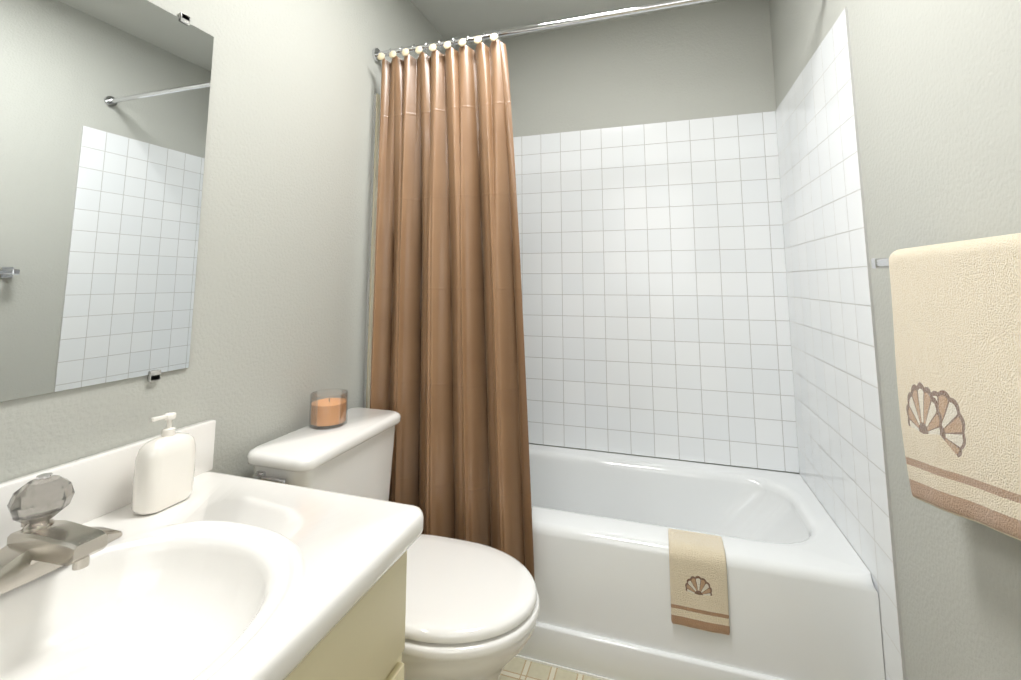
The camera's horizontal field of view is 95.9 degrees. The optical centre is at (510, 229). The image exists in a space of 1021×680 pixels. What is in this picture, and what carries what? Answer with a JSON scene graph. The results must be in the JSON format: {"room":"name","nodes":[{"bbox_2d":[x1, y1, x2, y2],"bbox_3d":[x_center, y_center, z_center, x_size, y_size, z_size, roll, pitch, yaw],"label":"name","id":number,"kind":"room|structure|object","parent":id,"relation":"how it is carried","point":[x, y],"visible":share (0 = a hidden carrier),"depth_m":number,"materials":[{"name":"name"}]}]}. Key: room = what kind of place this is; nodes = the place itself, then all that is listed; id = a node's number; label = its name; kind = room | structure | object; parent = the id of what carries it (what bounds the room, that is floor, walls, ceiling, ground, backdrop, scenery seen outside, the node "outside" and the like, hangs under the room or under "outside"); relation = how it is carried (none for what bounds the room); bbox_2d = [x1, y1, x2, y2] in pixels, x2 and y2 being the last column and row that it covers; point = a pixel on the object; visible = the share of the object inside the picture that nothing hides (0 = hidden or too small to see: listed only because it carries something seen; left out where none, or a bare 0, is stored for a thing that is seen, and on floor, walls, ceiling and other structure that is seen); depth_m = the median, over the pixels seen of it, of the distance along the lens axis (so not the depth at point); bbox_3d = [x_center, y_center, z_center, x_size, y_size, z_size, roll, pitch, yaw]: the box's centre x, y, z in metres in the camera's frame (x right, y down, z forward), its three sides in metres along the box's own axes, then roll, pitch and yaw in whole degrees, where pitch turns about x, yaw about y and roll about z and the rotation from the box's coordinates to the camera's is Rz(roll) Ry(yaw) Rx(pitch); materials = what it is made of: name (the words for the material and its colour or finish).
{"room":"bathroom","nodes":[
{"label":"bathroom","id":0,"kind":"room"},
{"bbox_2d":[0,0,445,482],"bbox_3d":[-0.909,0.039,1.032,0.100,2.620,3.550,-2,-7,18],"label":"wall","id":1,"kind":"structure","parent":0,"point":[278,334],"depth_m":1.41,"materials":[{"name":"grey paint"}]},
{"bbox_2d":[0,0,213,401],"bbox_3d":[-0.915,-0.127,0.857,0.005,0.870,0.720,-2,-7,18],"label":"mirror","id":2,"kind":"object","parent":1,"relation":"attached to","point":[104,105],"visible":1,"depth_m":0.97,"materials":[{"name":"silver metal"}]},
{"bbox_2d":[147,12,189,381],"bbox_3d":[-0.907,-0.125,0.874,0.010,0.902,0.542,-2,-7,18],"label":"clips","id":3,"kind":"object","parent":1,"relation":"attached to","point":[154,375],"visible":1,"depth_m":1.08,"materials":[{"name":"white"}]},
{"bbox_2d":[363,93,380,407],"bbox_3d":[-0.462,0.468,2.203,0.006,2.030,0.756,-2,-7,18],"label":"tile","id":4,"kind":"structure","parent":1,"relation":"attached to","point":[369,262],"depth_m":1.89,"materials":[{"name":"white tile"}]},
{"bbox_2d":[366,94,379,407],"bbox_3d":[-0.566,0.221,1.882,0.008,1.610,0.020,-2,-7,18],"label":"trim","id":5,"kind":"structure","parent":1,"relation":"attached to","point":[372,268],"depth_m":1.89,"materials":[{"name":"beige"}]},
{"bbox_2d":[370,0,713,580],"bbox_3d":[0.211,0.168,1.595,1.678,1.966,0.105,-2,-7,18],"label":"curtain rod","id":6,"kind":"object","parent":1,"relation":"attached to","point":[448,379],"visible":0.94,"depth_m":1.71,"materials":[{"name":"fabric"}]},
{"bbox_2d":[370,38,534,580],"bbox_3d":[-0.229,0.221,1.714,0.658,1.888,0.067,-2,-7,18],"label":"shower curtain","id":7,"kind":"object","parent":6,"relation":"hanging from","point":[448,354],"depth_m":1.70,"materials":[{"name":"fabric"}]},
{"bbox_2d":[499,657,600,679],"bbox_3d":[-0.062,1.360,0.607,1.880,0.100,3.550,-2,-7,18],"label":"floor","id":8,"kind":"structure","parent":0,"point":[515,668],"depth_m":1.46,"materials":[{"name":"tile"}]},
{"bbox_2d":[0,419,423,679],"bbox_3d":[-0.627,0.866,0.593,0.641,0.878,0.970,-2,-7,18],"label":"bathroom vanity","id":9,"kind":"object","parent":8,"relation":"on","point":[216,576],"visible":0.94,"depth_m":0.81,"materials":[{"name":"white ceramic"}]},
{"bbox_2d":[0,473,121,594],"bbox_3d":[-0.755,0.489,0.754,0.174,0.150,0.250,-2,-7,18],"label":"faucet","id":10,"kind":"object","parent":9,"relation":"on","point":[41,542],"visible":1,"depth_m":0.75,"materials":[{"name":"silver metal"}]},
{"bbox_2d":[131,412,195,514],"bbox_3d":[-0.747,0.497,1.000,0.064,0.190,0.113,-2,-7,18],"label":"soap dispenser","id":11,"kind":"object","parent":9,"relation":"on","point":[163,476],"visible":1,"depth_m":0.97,"materials":[{"name":"white plastic"}]},
{"bbox_2d":[247,408,539,679],"bbox_3d":[-0.293,1.000,1.315,0.774,0.775,0.494,-2,-7,18],"label":"toilet","id":12,"kind":"object","parent":8,"relation":"on","point":[472,610],"visible":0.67,"depth_m":1.22,"materials":[{"name":"white ceramic"}]},
{"bbox_2d":[309,389,347,429],"bbox_3d":[-0.586,0.578,1.487,0.116,0.100,0.116,-2,-7,18],"label":"candle","id":13,"kind":"object","parent":12,"relation":"on","point":[328,411],"visible":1,"depth_m":1.45,"materials":[{"name":"orange wax"}]},
{"bbox_2d":[515,655,613,679],"bbox_3d":[0.213,1.403,1.461,1.665,0.006,0.004,-2,-7,18],"label":"trim","id":14,"kind":"structure","parent":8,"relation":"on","point":[562,667],"depth_m":1.47,"materials":[{"name":"white"}]},
{"bbox_2d":[517,444,884,679],"bbox_3d":[0.332,1.244,1.849,1.665,0.410,0.768,-2,-7,18],"label":"bathtub","id":15,"kind":"object","parent":8,"relation":"on","point":[803,600],"visible":0.5,"depth_m":1.47,"materials":[{"name":"white ceramic"}]},
{"bbox_2d":[668,528,729,634],"bbox_3d":[0.585,1.094,1.442,0.163,0.223,0.113,-2,-7,18],"label":"hanging towel","id":16,"kind":"object","parent":15,"relation":"on","point":[698,581],"visible":1,"depth_m":1.40,"materials":[{"name":"beige fabric"}]},
{"bbox_2d":[411,0,728,46],"bbox_3d":[-0.062,-1.343,0.913,1.880,0.100,3.550,-2,-7,18],"label":"ceiling","id":17,"kind":"structure","parent":0,"point":[449,19],"depth_m":2.39,"materials":[{"name":"grey paint"}]},
{"bbox_2d":[453,0,799,473],"bbox_3d":[0.468,0.193,2.391,1.880,2.620,0.100,-2,-7,18],"label":"wall","id":18,"kind":"structure","parent":0,"point":[706,60],"depth_m":2.38,"materials":[{"name":"grey paint"}]},
{"bbox_2d":[513,111,798,472],"bbox_3d":[0.451,0.275,2.331,1.680,1.616,0.006,-2,-7,18],"label":"tile","id":19,"kind":"structure","parent":18,"relation":"attached to","point":[654,294],"depth_m":2.24,"materials":[{"name":"white tile"}]},
{"bbox_2d":[769,0,1020,679],"bbox_3d":[0.785,-0.022,0.488,0.100,2.620,3.550,-2,-7,18],"label":"wall","id":20,"kind":"structure","parent":0,"point":[937,85],"depth_m":0.97,"materials":[{"name":"grey paint"}]},
{"bbox_2d":[775,7,905,679],"bbox_3d":[1.114,0.405,1.641,0.006,2.030,0.864,-2,-7,18],"label":"tile","id":21,"kind":"structure","parent":20,"relation":"attached to","point":[843,465],"depth_m":1.49,"materials":[{"name":"white tile"}]},
{"bbox_2d":[871,258,888,268],"bbox_3d":[0.770,0.040,0.724,0.073,0.048,0.760,-2,-7,18],"label":"towel rail","id":22,"kind":"object","parent":20,"relation":"attached to","point":[880,263],"visible":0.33,"depth_m":1.06,"materials":[{"name":"silver metal"}]},
{"bbox_2d":[889,233,1020,540],"bbox_3d":[0.752,0.263,0.735,0.065,0.493,0.441,-2,-7,18],"label":"hanging towel","id":23,"kind":"object","parent":22,"relation":"hanging from","point":[956,308],"visible":1,"depth_m":0.74,"materials":[{"name":"beige fabric"}]}
]}

